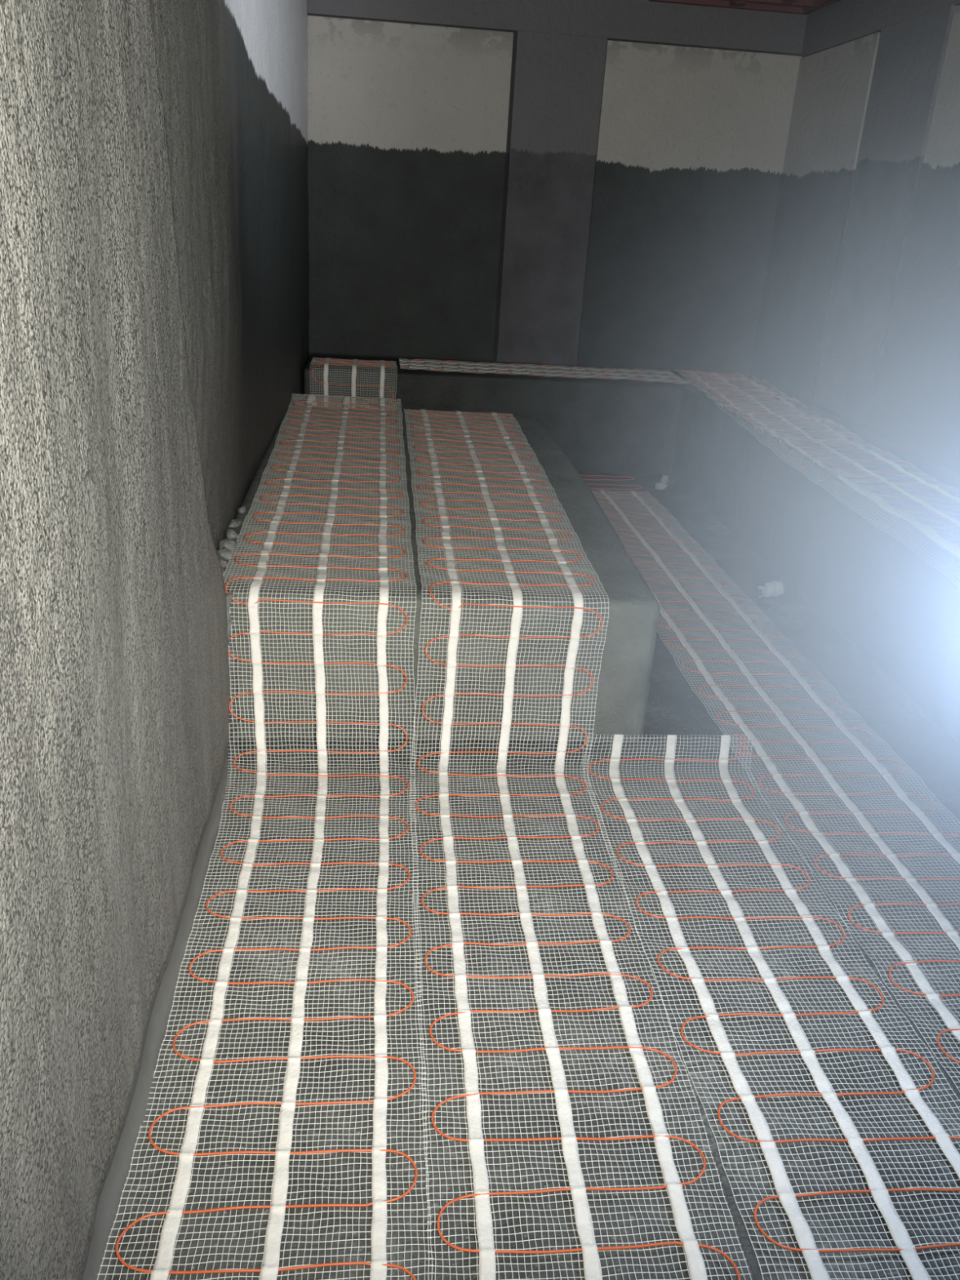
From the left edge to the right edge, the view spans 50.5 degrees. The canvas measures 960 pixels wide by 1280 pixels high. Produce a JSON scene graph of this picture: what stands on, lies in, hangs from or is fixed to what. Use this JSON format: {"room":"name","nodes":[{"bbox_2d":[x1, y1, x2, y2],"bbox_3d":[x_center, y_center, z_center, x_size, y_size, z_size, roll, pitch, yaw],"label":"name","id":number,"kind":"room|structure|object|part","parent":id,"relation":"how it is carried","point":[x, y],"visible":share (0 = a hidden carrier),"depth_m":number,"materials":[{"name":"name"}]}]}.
{"room":"building under construction","nodes":[
{"label":"building under construction","id":0,"kind":"room"},
{"bbox_2d":[0,0,309,1279],"bbox_3d":[-0.739,-0.908,2.412,0.256,2.916,8.472,1,23,-7],"label":"wall","id":1,"kind":"structure","parent":0,"point":[154,254],"depth_m":1.61,"materials":[{"name":"grey concrete"}]},
{"bbox_2d":[110,473,959,1279],"bbox_3d":[0.762,0.418,3.120,3.397,0.108,8.648,1,23,-6],"label":"floor","id":2,"kind":"structure","parent":0,"point":[673,706],"depth_m":2.15,"materials":[{"name":"grey concrete"}]},
{"bbox_2d":[97,357,433,1279],"bbox_3d":[-0.531,-0.299,3.697,0.607,0.600,6.002,1,23,-7],"label":"mat","id":3,"kind":"object","parent":2,"relation":"on","point":[269,1269],"visible":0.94,"depth_m":2.33,"materials":[{"name":"white fabric"}]},
{"bbox_2d":[223,406,660,744],"bbox_3d":[-0.233,-0.459,4.300,1.384,0.483,2.930,1,23,-6],"label":"block","id":4,"kind":"object","parent":2,"relation":"on","point":[626,662],"visible":0.5,"depth_m":3.08,"materials":[{"name":"grey concrete"}]},
{"bbox_2d":[218,557,227,568],"bbox_3d":[-0.777,-0.233,3.061,0.039,0.026,0.060,-8,25,-25],"label":"lump","id":5,"kind":"object","parent":4,"relation":"on","point":[224,562],"visible":0.49,"depth_m":3.05,"materials":[{"name":"grey stone"}]},
{"bbox_2d":[221,565,226,577],"bbox_3d":[-0.767,-0.200,2.976,0.048,0.033,0.073,1,23,-6],"label":"lump","id":6,"kind":"object","parent":4,"relation":"on","point":[222,568],"visible":0.19,"depth_m":2.97,"materials":[{"name":"grey stone"}]},
{"bbox_2d":[216,546,233,560],"bbox_3d":[-0.787,-0.267,3.132,0.046,0.033,0.062,-13,28,-34],"label":"lump","id":7,"kind":"object","parent":4,"relation":"on","point":[224,553],"visible":0.85,"depth_m":3.11,"materials":[{"name":"grey stone"}]},
{"bbox_2d":[217,537,237,551],"bbox_3d":[-0.796,-0.302,3.213,0.060,0.033,0.079,-6,25,-21],"label":"lump","id":8,"kind":"object","parent":4,"relation":"on","point":[230,544],"visible":0.72,"depth_m":3.19,"materials":[{"name":"grey stone"}]},
{"bbox_2d":[225,528,239,539],"bbox_3d":[-0.810,-0.348,3.322,0.039,0.031,0.059,-12,28,-33],"label":"lump","id":9,"kind":"object","parent":4,"relation":"on","point":[230,534],"visible":1,"depth_m":3.31,"materials":[{"name":"grey stone"}]},
{"bbox_2d":[228,519,242,527],"bbox_3d":[-0.829,-0.396,3.442,0.036,0.023,0.054,14,25,24],"label":"lump","id":10,"kind":"object","parent":4,"relation":"on","point":[233,523],"visible":1,"depth_m":3.43,"materials":[{"name":"grey stone"}]},
{"bbox_2d":[237,506,246,513],"bbox_3d":[-0.840,-0.461,3.598,0.031,0.021,0.047,2,23,-4],"label":"lump","id":11,"kind":"object","parent":4,"relation":"on","point":[242,509],"visible":1,"depth_m":3.58,"materials":[{"name":"grey stone"}]},
{"bbox_2d":[404,408,751,1279],"bbox_3d":[0.065,-0.046,3.335,0.599,0.486,5.032,1,23,-5],"label":"mat","id":12,"kind":"object","parent":4,"relation":"on","point":[592,1268],"visible":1,"depth_m":2.34,"materials":[{"name":"white fabric"}]},
{"bbox_2d":[303,354,959,745],"bbox_3d":[0.732,0.101,2.987,2.941,0.571,8.447,1,23,-6],"label":"bench","id":13,"kind":"object","parent":2,"relation":"on","point":[898,610],"visible":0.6,"depth_m":4.92,"materials":[{"name":"grey concrete"}]},
{"bbox_2d":[399,358,688,383],"bbox_3d":[0.392,-1.689,6.370,1.800,0.023,0.572,1,23,-6],"label":"mat","id":14,"kind":"object","parent":13,"relation":"on","point":[549,372],"visible":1,"depth_m":6.37,"materials":[{"name":"white fabric"}]},
{"bbox_2d":[674,369,959,587],"bbox_3d":[1.679,-0.470,3.892,0.570,0.168,6.398,2,23,-4],"label":"mat","id":15,"kind":"object","parent":13,"relation":"on","point":[931,533],"visible":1,"depth_m":4.42,"materials":[{"name":"white fabric"}]},
{"bbox_2d":[654,475,669,489],"bbox_3d":[1.099,-0.951,6.143,0.091,0.083,0.062,1,23,-6],"label":"scrap","id":16,"kind":"object","parent":2,"relation":"on","point":[662,485],"visible":1,"depth_m":6.13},
{"bbox_2d":[580,474,959,1091],"bbox_3d":[0.975,0.072,3.796,0.549,0.017,5.611,1,23,-6],"label":"mat","id":17,"kind":"object","parent":2,"relation":"on","point":[953,1025],"visible":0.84,"depth_m":3.08,"materials":[{"name":"white fabric"}]},
{"bbox_2d":[757,580,783,597],"bbox_3d":[1.268,-0.220,4.480,0.127,0.085,0.068,0,23,-8],"label":"plug","id":18,"kind":"object","parent":2,"relation":"on","point":[773,588],"visible":1,"depth_m":4.45,"materials":[{"name":"white plastic"}]},
{"bbox_2d":[582,733,959,1279],"bbox_3d":[0.635,0.729,2.131,0.577,0.068,2.107,1,23,-6],"label":"mat","id":19,"kind":"object","parent":2,"relation":"on","point":[803,1234],"visible":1,"depth_m":2.08,"materials":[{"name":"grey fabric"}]},
{"bbox_2d":[306,0,807,375],"bbox_3d":[0.445,-2.617,6.492,3.372,2.800,0.154,1,23,-6],"label":"wall","id":20,"kind":"structure","parent":0,"point":[568,183],"depth_m":6.30,"materials":[{"name":"paint"}]},
{"bbox_3d":[-0.489,-2.717,6.287,1.268,1.884,0.020,1,23,-6],"label":"panel","id":21,"kind":"part","parent":20,"relation":"part of","materials":[{"name":"paint"}]},
{"bbox_3d":[1.303,-2.685,6.480,1.211,1.884,0.020,1,23,-6],"label":"panel","id":22,"kind":"part","parent":20,"relation":"part of","materials":[{"name":"paint"}]},
{"bbox_2d":[750,0,959,474],"bbox_3d":[2.336,-0.899,2.729,0.154,2.800,8.475,1,23,-6],"label":"wall","id":23,"kind":"structure","parent":0,"point":[859,322],"depth_m":5.22,"materials":[{"name":"paint"}]},
{"bbox_3d":[1.944,-2.457,6.054,0.020,1.872,1.055,1,23,-6],"label":"panel","id":24,"kind":"part","parent":23,"relation":"part of","materials":[{"name":"paint"}]},
{"bbox_3d":[2.145,-1.588,4.037,0.020,1.872,1.845,1,23,-6],"label":"panel","id":25,"kind":"part","parent":23,"relation":"part of","materials":[{"name":"paint"}]},
{"bbox_3d":[0.923,-2.264,1.989,3.372,0.120,8.755,1,23,-6],"label":"ceiling","id":26,"kind":"structure","parent":0,"visible":0},
{"bbox_2d":[648,0,839,14],"bbox_3d":[1.671,-2.940,4.011,0.967,0.128,4.349,1,23,-6],"label":"frame","id":27,"kind":"object","parent":26,"relation":"attached to","point":[792,6],"visible":1,"depth_m":5.96,"materials":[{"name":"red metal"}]}
]}

